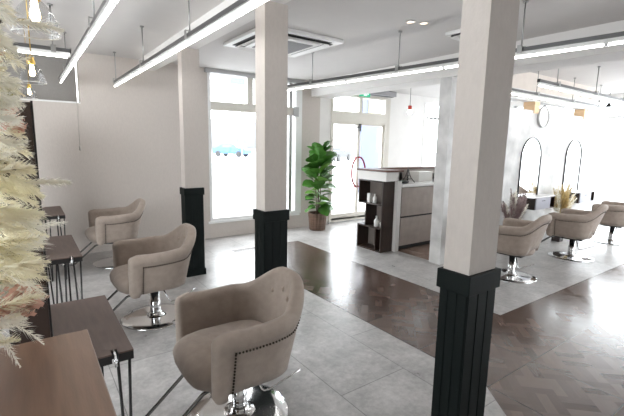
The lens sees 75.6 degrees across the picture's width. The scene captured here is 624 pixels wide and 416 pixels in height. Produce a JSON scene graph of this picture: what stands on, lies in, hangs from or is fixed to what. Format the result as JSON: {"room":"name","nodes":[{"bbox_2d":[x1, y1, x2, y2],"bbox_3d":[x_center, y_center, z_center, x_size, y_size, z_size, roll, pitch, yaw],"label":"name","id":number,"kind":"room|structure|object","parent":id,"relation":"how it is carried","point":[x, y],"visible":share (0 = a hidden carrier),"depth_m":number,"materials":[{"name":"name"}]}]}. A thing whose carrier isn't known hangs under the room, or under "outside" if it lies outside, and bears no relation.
{"room":"salon","nodes":[
{"label":"salon","id":0,"kind":"room"},
{"bbox_2d":[177,48,205,276],"bbox_3d":[-1.338,-0.460,4.457,0.226,2.475,0.166,-5,11,-35],"label":"column","id":1,"kind":"structure","parent":0,"point":[191,191],"depth_m":4.38,"materials":[{"name":"paint"}]},
{"bbox_2d":[20,52,438,249],"bbox_3d":[-0.648,-0.921,7.066,12.400,2.600,0.300,-5,11,-35],"label":"wall","id":2,"kind":"structure","parent":0,"point":[131,129],"depth_m":5.57,"materials":[{"name":"paint"}]},
{"bbox_2d":[20,98,79,103],"bbox_3d":[-4.367,-1.243,4.328,3.240,0.020,0.304,-5,11,-35],"label":"trim","id":3,"kind":"structure","parent":2,"relation":"on","point":[26,98],"depth_m":4.96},
{"bbox_2d":[80,223,308,253],"bbox_3d":[-2.761,0.558,5.601,7.050,0.055,0.012,-5,11,-35],"label":"baseboard","id":4,"kind":"structure","parent":2,"relation":"attached to","point":[101,249],"depth_m":6.51,"materials":[{"name":"paint"}]},
{"bbox_2d":[204,67,304,223],"bbox_3d":[-0.924,-0.987,6.700,1.780,2.363,0.190,-5,11,-35],"label":"window","id":5,"kind":"structure","parent":2,"relation":"in","point":[294,97],"depth_m":6.93,"materials":[{"name":"grey metal"}]},
{"bbox_2d":[328,218,364,223],"bbox_3d":[0.956,0.237,8.197,1.580,0.020,0.014,-5,11,-35],"label":"trim","id":6,"kind":"structure","parent":2,"relation":"attached to","point":[363,218],"depth_m":8.01,"materials":[{"name":"grey metal"}]},
{"bbox_2d":[328,95,390,222],"bbox_3d":[0.952,-0.979,8.043,1.540,2.470,0.167,-5,11,-35],"label":"door","id":7,"kind":"structure","parent":2,"relation":"in","point":[358,118],"depth_m":8.00,"materials":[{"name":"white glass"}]},
{"bbox_2d":[421,102,438,166],"bbox_3d":[2.826,-1.411,9.366,0.920,1.980,0.132,-5,11,-35],"label":"window","id":8,"kind":"structure","parent":2,"relation":"in","point":[426,103],"depth_m":9.04,"materials":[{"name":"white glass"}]},
{"bbox_2d":[253,0,289,278],"bbox_3d":[-0.310,-0.220,3.053,0.224,2.475,0.179,-5,11,-35],"label":"column","id":9,"kind":"structure","parent":0,"point":[271,215],"depth_m":2.94,"materials":[{"name":"paint"}]},
{"bbox_2d":[0,219,623,415],"bbox_3d":[1.831,1.032,3.630,12.600,0.102,9.030,-5,11,-35],"label":"floor","id":10,"kind":"structure","parent":0,"point":[348,365],"depth_m":3.30,"materials":[{"name":"grey stone"}]},
{"bbox_2d":[0,101,52,345],"bbox_3d":[-1.120,0.425,1.605,0.116,1.620,0.640,-5,11,-35],"label":"mirror","id":11,"kind":"object","parent":10,"relation":"on","point":[41,322],"visible":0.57,"depth_m":1.32,"materials":[{"name":"black mirror"}]},
{"bbox_2d":[42,206,67,281],"bbox_3d":[-2.924,0.390,4.509,0.265,0.720,0.734,-5,11,-35],"label":"desk","id":12,"kind":"object","parent":10,"relation":"on","point":[53,212],"visible":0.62,"depth_m":4.29,"materials":[{"name":"brown wood"}]},
{"bbox_2d":[0,329,116,415],"bbox_3d":[-0.753,0.917,0.679,0.815,0.950,0.872,-5,11,-35],"label":"table","id":13,"kind":"object","parent":10,"relation":"on","point":[62,376],"visible":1,"depth_m":0.93,"materials":[{"name":"brown wood"}]},
{"bbox_2d":[0,0,71,368],"bbox_3d":[-0.773,-0.137,0.779,0.541,1.100,0.240,-3,10,-25],"label":"dried flower arrangement","id":14,"kind":"object","parent":13,"relation":"on","point":[17,221],"visible":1,"depth_m":0.84,"materials":[{"name":"beige plant"}]},
{"bbox_2d":[45,235,82,303],"bbox_3d":[-1.887,0.640,3.040,0.230,0.720,0.784,-5,11,-35],"label":"desk","id":15,"kind":"object","parent":10,"relation":"on","point":[64,249],"visible":0.64,"depth_m":2.83,"materials":[{"name":"brown wood"}]},
{"bbox_2d":[50,295,133,415],"bbox_3d":[-0.968,0.857,1.773,0.240,0.720,0.684,-5,11,-35],"label":"desk","id":16,"kind":"object","parent":10,"relation":"on","point":[109,340],"visible":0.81,"depth_m":1.69,"materials":[{"name":"brown wood"}]},
{"bbox_2d":[59,198,145,268],"bbox_3d":[-2.544,0.302,4.913,0.975,0.783,0.668,-5,11,-35],"label":"salon chair","id":17,"kind":"object","parent":10,"relation":"on","point":[109,225],"visible":0.94,"depth_m":4.79,"materials":[{"name":"beige fabric"}]},
{"bbox_2d":[107,223,195,330],"bbox_3d":[-1.461,0.567,3.358,0.975,0.783,0.668,-6,11,-36],"label":"salon chair","id":18,"kind":"object","parent":10,"relation":"on","point":[152,265],"visible":0.96,"depth_m":3.33,"materials":[{"name":"beige fabric"}]},
{"bbox_2d":[145,267,303,415],"bbox_3d":[-0.513,0.776,2.136,0.975,0.783,0.668,-5,11,-34],"label":"salon chair","id":19,"kind":"object","parent":10,"relation":"on","point":[232,340],"visible":1,"depth_m":2.20,"materials":[{"name":"beige fabric"}]},
{"bbox_2d":[308,211,326,230],"bbox_3d":[0.098,0.231,7.202,0.356,0.310,0.356,-5,11,-35],"label":"plant pot","id":20,"kind":"object","parent":10,"relation":"on","point":[317,222],"visible":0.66,"depth_m":7.08,"materials":[{"name":"brown wood"}]},
{"bbox_2d":[302,141,337,215],"bbox_3d":[0.137,-0.523,7.076,0.628,1.312,0.621,2,9,7],"label":"fiddle leaf fig","id":21,"kind":"object","parent":20,"relation":"on","point":[319,155],"visible":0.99,"depth_m":6.99,"materials":[{"name":"green plant"}]},
{"bbox_2d":[357,179,394,252],"bbox_3d":[0.923,0.095,5.883,0.230,1.018,0.500,-5,11,-35],"label":"display shelf","id":22,"kind":"object","parent":10,"relation":"on","point":[377,239],"visible":0.85,"depth_m":5.87,"materials":[{"name":"brown wood"}]},
{"bbox_2d":[367,193,371,201],"bbox_3d":[0.840,-0.152,5.865,0.050,0.132,0.055,-5,11,-35],"label":"jar","id":23,"kind":"object","parent":22,"relation":"in","point":[369,195],"visible":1,"depth_m":5.84,"materials":[{"name":"white ceramic"}]},
{"bbox_2d":[373,194,376,202],"bbox_3d":[0.906,-0.139,5.781,0.060,0.135,0.059,-5,11,-35],"label":"bottle","id":24,"kind":"object","parent":22,"relation":"in","point":[374,197],"visible":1,"depth_m":5.76,"materials":[{"name":"white ceramic"}]},
{"bbox_2d":[374,216,378,226],"bbox_3d":[0.929,0.189,5.791,0.072,0.155,0.071,-5,11,-35],"label":"bottle","id":25,"kind":"object","parent":22,"relation":"in","point":[376,221],"visible":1,"depth_m":5.77,"materials":[{"name":"white ceramic"}]},
{"bbox_2d":[398,186,433,248],"bbox_3d":[1.770,0.074,6.411,1.600,0.922,0.495,-5,11,-35],"label":"base cabinet","id":26,"kind":"object","parent":10,"relation":"on","point":[416,202],"visible":0.3,"depth_m":5.95,"materials":[{"name":"grey wood"}]},
{"bbox_2d":[402,179,433,187],"bbox_3d":[1.794,-0.402,6.339,1.632,0.039,0.511,-5,11,-35],"label":"countertop","id":27,"kind":"structure","parent":26,"relation":"on","point":[411,183],"depth_m":5.93,"materials":[{"name":"white stone"}]},
{"bbox_2d":[402,167,414,181],"bbox_3d":[1.454,-0.504,6.088,0.163,0.235,0.163,-5,11,-35],"label":"stand","id":28,"kind":"object","parent":27,"relation":"on","point":[408,174],"visible":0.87,"depth_m":6.08,"materials":[{"name":"black metal"}]},
{"bbox_2d":[408,171,432,181],"bbox_3d":[1.721,-0.511,6.404,0.330,0.150,0.230,-5,11,-35],"label":"storage box","id":29,"kind":"object","parent":27,"relation":"on","point":[418,176],"visible":0.83,"depth_m":6.31,"materials":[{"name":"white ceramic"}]},
{"bbox_2d":[497,214,551,283],"bbox_3d":[2.283,0.405,4.829,0.668,0.783,0.975,-7,12,-42],"label":"salon chair","id":30,"kind":"object","parent":10,"relation":"on","point":[519,238],"visible":0.79,"depth_m":4.49,"materials":[{"name":"beige fabric"}]},
{"bbox_2d":[551,237,562,241],"bbox_3d":[4.067,0.329,6.632,0.180,0.440,0.180,-5,11,-35],"label":"vase","id":31,"kind":"object","parent":10,"relation":"on","point":[557,239],"visible":0.17,"depth_m":6.62,"materials":[{"name":"grey"}]},
{"bbox_2d":[553,182,576,212],"bbox_3d":[4.107,-0.107,6.537,0.544,0.651,0.377,-5,11,-35],"label":"bouquet","id":32,"kind":"object","parent":31,"relation":"in","point":[563,201],"visible":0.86,"depth_m":6.47,"materials":[{"name":"yellow plant"}]},
{"bbox_2d":[541,204,608,261],"bbox_3d":[3.574,0.288,5.727,0.668,0.783,0.975,-7,12,-43],"label":"salon chair","id":33,"kind":"object","parent":10,"relation":"on","point":[574,225],"visible":0.97,"depth_m":5.45,"materials":[{"name":"beige fabric"}]},
{"bbox_2d":[591,200,623,245],"bbox_3d":[4.878,0.156,6.719,0.668,0.783,0.975,-7,12,-42],"label":"salon chair","id":34,"kind":"object","parent":10,"relation":"on","point":[613,217],"visible":0.77,"depth_m":6.48,"materials":[{"name":"beige fabric"}]},
{"bbox_3d":[2.844,0.461,5.774,0.180,0.400,0.180,-5,11,-35],"label":"vase","id":35,"kind":"object","parent":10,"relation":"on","visible":0},
{"bbox_2d":[501,188,528,219],"bbox_3d":[2.882,0.043,5.697,0.528,0.652,0.363,-7,12,-41],"label":"bouquet","id":36,"kind":"object","parent":35,"relation":"in","point":[517,210],"visible":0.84,"depth_m":5.63,"materials":[{"name":"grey plant"}]},
{"bbox_2d":[0,0,623,101],"bbox_3d":[1.881,-1.634,3.210,12.600,0.100,9.030,-5,11,-35],"label":"ceiling","id":37,"kind":"structure","parent":0,"point":[369,29],"depth_m":3.86,"materials":[{"name":"white paint"}]},
{"bbox_2d":[18,18,37,98],"bbox_3d":[-2.692,-1.399,3.794,0.127,0.714,0.127,-5,11,-35],"label":"pendant lamp","id":38,"kind":"object","parent":37,"relation":"hanging from","point":[28,85],"visible":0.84,"depth_m":3.82,"materials":[{"name":"white"}]},
{"bbox_2d":[19,0,46,84],"bbox_3d":[-1.521,-1.077,2.142,0.127,0.794,0.127,-5,11,-35],"label":"pendant lamp","id":39,"kind":"object","parent":37,"relation":"hanging from","point":[31,63],"visible":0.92,"depth_m":2.18,"materials":[{"name":"white"}]},
{"bbox_2d":[28,55,34,64],"bbox_3d":[-1.526,-0.805,2.185,0.035,0.050,0.035,-5,11,-35],"label":"socket","id":40,"kind":"object","parent":39,"relation":"attached to","point":[32,62],"depth_m":2.18,"materials":[{"name":"gold metal"}]},
{"bbox_2d":[10,0,61,40],"bbox_3d":[-0.808,-0.904,1.130,0.127,0.794,0.127,-5,11,-35],"label":"pendant lamp","id":41,"kind":"object","parent":37,"relation":"hanging from","point":[34,12],"visible":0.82,"depth_m":1.18,"materials":[{"name":"white"}]},
{"bbox_2d":[6,3,70,57],"bbox_3d":[-3.106,-1.378,2.653,2.593,0.414,0.068,-5,11,-35],"label":"linear light","id":42,"kind":"object","parent":37,"relation":"hanging from","point":[52,50],"visible":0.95,"depth_m":3.31,"materials":[{"name":"white plastic"}]},
{"bbox_2d":[2,51,76,101],"bbox_3d":[-4.369,-1.557,4.289,3.200,0.613,0.056,-5,11,-35],"label":"roller blind","id":43,"kind":"object","parent":37,"relation":"hanging from","point":[51,67],"visible":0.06,"depth_m":5.03,"materials":[{"name":"grey fabric"}]},
{"bbox_2d":[77,107,80,150],"bbox_3d":[-2.988,-1.038,5.148,0.024,0.600,0.023,-5,11,-35],"label":"pull cord","id":44,"kind":"object","parent":43,"relation":"hanging from","point":[77,107],"visible":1,"depth_m":5.17,"materials":[{"name":"grey plastic"}]},
{"bbox_2d":[59,0,118,82],"bbox_3d":[-1.817,-1.432,3.148,0.068,0.414,4.358,-5,11,-35],"label":"linear light","id":45,"kind":"object","parent":37,"relation":"hanging from","point":[106,7],"visible":0.94,"depth_m":2.68,"materials":[{"name":"white plastic"}]},
{"bbox_2d":[113,0,267,86],"bbox_3d":[-1.283,-1.462,3.404,0.068,0.414,4.358,-5,11,-35],"label":"linear light","id":46,"kind":"object","parent":37,"relation":"hanging from","point":[237,9],"visible":1,"depth_m":2.78,"materials":[{"name":"white plastic"}]},
{"bbox_2d":[139,0,290,70],"bbox_3d":[0.226,-1.371,2.063,0.205,0.124,8.630,-5,11,-35],"label":"ceiling beam","id":47,"kind":"structure","parent":37,"relation":"attached to","point":[249,16],"depth_m":3.65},
{"bbox_2d":[223,28,343,57],"bbox_3d":[-0.324,-1.774,4.354,0.950,0.059,0.950,-5,11,-35],"label":"air conditioner","id":48,"kind":"object","parent":37,"relation":"attached to","point":[300,43],"visible":0.56,"depth_m":4.22,"materials":[{"name":"white plastic"}]},
{"bbox_2d":[252,41,311,53],"bbox_3d":[-0.326,-1.750,4.359,0.480,0.005,0.484,-5,11,-35],"label":"grille","id":49,"kind":"object","parent":48,"relation":"attached to","point":[293,46],"depth_m":4.34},
{"bbox_2d":[287,31,458,90],"bbox_3d":[0.495,-1.563,4.313,0.069,0.412,2.378,-7,12,-41],"label":"linear light","id":50,"kind":"object","parent":37,"relation":"hanging from","point":[448,63],"depth_m":4.07,"materials":[{"name":"white plastic"}]},
{"bbox_2d":[370,91,396,97],"bbox_3d":[1.301,-2.248,7.870,0.840,0.106,0.180,-5,11,-35],"label":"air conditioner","id":51,"kind":"object","parent":37,"relation":"attached to","point":[390,94],"visible":0.52,"depth_m":7.89,"materials":[{"name":"white plastic"}]},
{"bbox_2d":[407,94,411,113],"bbox_3d":[1.542,-1.770,6.284,0.076,0.597,0.075,-5,11,-35],"label":"pendant lamp","id":52,"kind":"object","parent":37,"relation":"hanging from","point":[409,111],"visible":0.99,"depth_m":6.29,"materials":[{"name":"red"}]},
{"bbox_2d":[405,20,415,23],"bbox_3d":[0.878,-1.658,3.585,0.090,0.006,0.090,-5,11,-35],"label":"recessed light","id":53,"kind":"object","parent":37,"relation":"in","point":[408,21],"visible":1,"depth_m":3.59,"materials":[{"name":"white plastic"}]},
{"bbox_2d":[445,28,460,40],"bbox_3d":[1.581,-1.658,3.842,0.420,0.059,0.420,-5,11,-35],"label":"air conditioner","id":54,"kind":"object","parent":37,"relation":"attached to","point":[455,34],"visible":0.11,"depth_m":3.85,"materials":[{"name":"white plastic"}]},
{"bbox_2d":[311,20,623,98],"bbox_3d":[2.664,-1.531,3.792,0.430,0.254,8.630,-5,11,-35],"label":"ceiling light","id":55,"kind":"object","parent":37,"relation":"attached to","point":[603,54],"depth_m":4.17,"materials":[{"name":"white plastic"}]},
{"bbox_2d":[511,71,620,112],"bbox_3d":[4.008,-1.806,6.213,4.460,0.414,0.069,-6,11,-37],"label":"linear light","id":56,"kind":"object","parent":37,"relation":"hanging from","point":[537,95],"visible":0.8,"depth_m":6.04,"materials":[{"name":"white plastic"}]},
{"bbox_2d":[515,0,623,58],"bbox_3d":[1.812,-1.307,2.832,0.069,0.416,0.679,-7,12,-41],"label":"linear light","id":57,"kind":"object","parent":37,"relation":"hanging from","point":[604,40],"depth_m":2.84,"materials":[{"name":"white plastic"}]},
{"bbox_2d":[537,66,623,103],"bbox_3d":[4.314,-1.726,5.745,4.509,0.414,0.082,-6,11,-36],"label":"linear light","id":58,"kind":"object","parent":37,"relation":"hanging from","point":[542,83],"visible":0.85,"depth_m":5.06,"materials":[{"name":"white plastic"}]},
{"bbox_2d":[358,170,401,181],"bbox_3d":[0.972,-0.471,5.796,0.315,0.125,0.580,-5,11,-35],"label":"counter","id":59,"kind":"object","parent":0,"point":[369,175],"depth_m":5.61,"materials":[{"name":"white paint"}]},
{"bbox_2d":[357,168,403,172],"bbox_3d":[0.975,-0.546,5.782,0.345,0.026,0.605,-5,11,-35],"label":"trim","id":60,"kind":"structure","parent":59,"relation":"on","point":[363,169],"depth_m":5.67,"materials":[{"name":"brown wood"}]},
{"bbox_2d":[383,166,434,168],"bbox_3d":[1.772,-0.668,6.650,1.970,0.026,0.100,-5,11,-35],"label":"trim","id":61,"kind":"structure","parent":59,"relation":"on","point":[424,167],"depth_m":6.44,"materials":[{"name":"brown wood"}]},
{"bbox_2d":[392,172,401,251],"bbox_3d":[1.212,0.061,5.739,0.070,1.140,0.065,-5,11,-35],"label":"panel","id":62,"kind":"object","parent":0,"point":[398,184],"depth_m":5.72,"materials":[{"name":"white paint"}]},
{"bbox_2d":[396,168,434,179],"bbox_3d":[1.755,-0.088,6.737,1.985,1.145,0.080,-5,11,-35],"label":"wall","id":63,"kind":"structure","parent":0,"point":[425,169],"depth_m":6.54,"materials":[{"name":"white paint"}]},
{"bbox_2d":[431,0,519,415],"bbox_3d":[0.660,0.021,1.637,0.222,2.475,0.154,-5,11,-35],"label":"column","id":64,"kind":"structure","parent":0,"point":[468,280],"depth_m":1.58,"materials":[{"name":"paint"}]},
{"bbox_2d":[440,72,598,263],"bbox_3d":[3.368,-0.723,6.285,4.280,2.600,0.160,-5,11,-35],"label":"wall","id":65,"kind":"structure","parent":0,"point":[555,138],"depth_m":6.37,"materials":[{"name":"paint"}]},
{"bbox_2d":[429,76,452,264],"bbox_3d":[1.618,-0.436,5.073,0.008,2.345,0.168,-5,11,-35],"label":"trim","id":66,"kind":"structure","parent":65,"relation":"attached to","point":[446,82],"depth_m":5.06,"materials":[{"name":"paint"}]},
{"bbox_2d":[517,138,541,196],"bbox_3d":[3.354,-0.623,6.178,0.600,0.905,0.021,-5,11,-35],"label":"arched mirror","id":67,"kind":"object","parent":65,"relation":"attached to","point":[531,154],"visible":0.94,"depth_m":6.17,"materials":[{"name":"black mirror"}]},
{"bbox_2d":[523,101,539,113],"bbox_3d":[3.342,-1.523,6.122,0.150,0.170,0.172,-5,11,-35],"label":"trim","id":68,"kind":"structure","parent":65,"relation":"attached to","point":[535,106],"depth_m":6.06,"materials":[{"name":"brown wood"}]},
{"bbox_2d":[522,194,555,209],"bbox_3d":[3.529,-0.094,6.278,0.740,0.194,0.210,-5,11,-35],"label":"drawer unit","id":69,"kind":"object","parent":65,"relation":"attached to","point":[540,201],"visible":0.86,"depth_m":6.16,"materials":[{"name":"white wood"}]},
{"bbox_2d":[522,194,555,198],"bbox_3d":[3.526,-0.184,6.271,0.740,0.014,0.194,-5,11,-35],"label":"glass shelf","id":70,"kind":"object","parent":65,"relation":"attached to","point":[540,196],"depth_m":6.22,"materials":[{"name":"white"}]},
{"bbox_2d":[537,106,549,126],"bbox_3d":[3.560,-1.403,6.184,0.320,0.320,0.036,-5,11,-35],"label":"wall clock","id":71,"kind":"object","parent":65,"relation":"attached to","point":[543,116],"visible":1,"depth_m":6.17,"materials":[{"name":"grey metal"}]},
{"bbox_2d":[561,140,581,190],"bbox_3d":[4.552,-0.734,7.023,0.600,0.905,0.021,-5,11,-35],"label":"arched mirror","id":72,"kind":"object","parent":65,"relation":"attached to","point":[573,156],"visible":0.94,"depth_m":7.01,"materials":[{"name":"black mirror"}]},
{"bbox_2d":[573,109,587,119],"bbox_3d":[4.760,-1.654,7.122,0.150,0.170,0.172,-5,11,-35],"label":"trim","id":73,"kind":"structure","parent":65,"relation":"attached to","point":[583,113],"depth_m":7.06,"materials":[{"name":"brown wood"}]},
{"bbox_2d":[569,189,595,202],"bbox_3d":[4.784,-0.209,7.163,0.760,0.194,0.210,-5,11,-35],"label":"drawer unit","id":74,"kind":"object","parent":65,"relation":"attached to","point":[583,195],"visible":0.82,"depth_m":7.04,"materials":[{"name":"white wood"}]},
{"bbox_2d":[570,189,595,192],"bbox_3d":[4.781,-0.299,7.155,0.760,0.014,0.194,-5,11,-35],"label":"glass shelf","id":75,"kind":"object","parent":65,"relation":"attached to","point":[582,190],"depth_m":7.14,"materials":[{"name":"white"}]},
{"bbox_2d":[510,93,623,104],"bbox_3d":[6.909,-0.767,6.982,0.200,2.600,8.630,-5,11,-35],"label":"wall","id":76,"kind":"structure","parent":0,"point":[621,95],"depth_m":7.99,"materials":[{"name":"white paint"}]},
{"bbox_2d":[510,99,623,119],"bbox_3d":[5.962,-0.936,8.199,0.080,2.520,5.530,-5,11,-35],"label":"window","id":77,"kind":"structure","parent":76,"relation":"in","point":[511,106],"depth_m":8.14,"materials":[{"name":"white glass"}]},
{"label":"outside","id":78,"kind":"structure","parent":0,"visible":0},
{"bbox_2d":[212,151,623,216],"bbox_3d":[-15.665,-6.179,47.529,150.000,0.100,83.770,-5,11,-35],"label":"ground","id":79,"kind":"structure","parent":78,"point":[233,177],"depth_m":18.10,"materials":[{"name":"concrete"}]},
{"bbox_2d":[212,144,251,156],"bbox_3d":[-9.229,-6.664,46.341,4.240,1.455,1.800,4,10,20],"label":"car","id":80,"kind":"object","parent":79,"relation":"on","point":[226,149],"visible":0.94,"depth_m":45.68,"materials":[{"name":"blue"}]},
{"bbox_2d":[211,119,255,150],"bbox_3d":[-28.280,-14.072,76.580,48.000,6.000,10.300,-5,11,-35],"label":"building","id":81,"kind":"structure","parent":79,"relation":"on","point":[222,131],"depth_m":79.47,"materials":[{"name":"white"}]},
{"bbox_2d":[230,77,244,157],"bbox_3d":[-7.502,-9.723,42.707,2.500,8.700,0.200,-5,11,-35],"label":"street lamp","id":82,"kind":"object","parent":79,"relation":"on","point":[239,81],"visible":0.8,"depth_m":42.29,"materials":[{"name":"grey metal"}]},
{"bbox_2d":[333,146,351,160],"bbox_3d":[2.424,-5.433,39.891,1.800,1.455,4.240,5,10,25],"label":"car","id":83,"kind":"object","parent":79,"relation":"on","point":[347,153],"visible":0.51,"depth_m":39.11,"materials":[{"name":"paint"}]},
{"bbox_2d":[358,99,381,191],"bbox_3d":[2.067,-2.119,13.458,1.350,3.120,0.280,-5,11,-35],"label":"building","id":84,"kind":"structure","parent":79,"relation":"on","point":[369,135],"depth_m":13.17,"materials":[{"name":"white"}]},
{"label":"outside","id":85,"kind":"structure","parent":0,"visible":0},
{"bbox_2d":[584,187,623,210],"bbox_3d":[56.211,1.489,7.303,80.200,0.100,66.230,-5,11,-35],"label":"ground","id":86,"kind":"structure","parent":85,"point":[616,194],"depth_m":13.42,"materials":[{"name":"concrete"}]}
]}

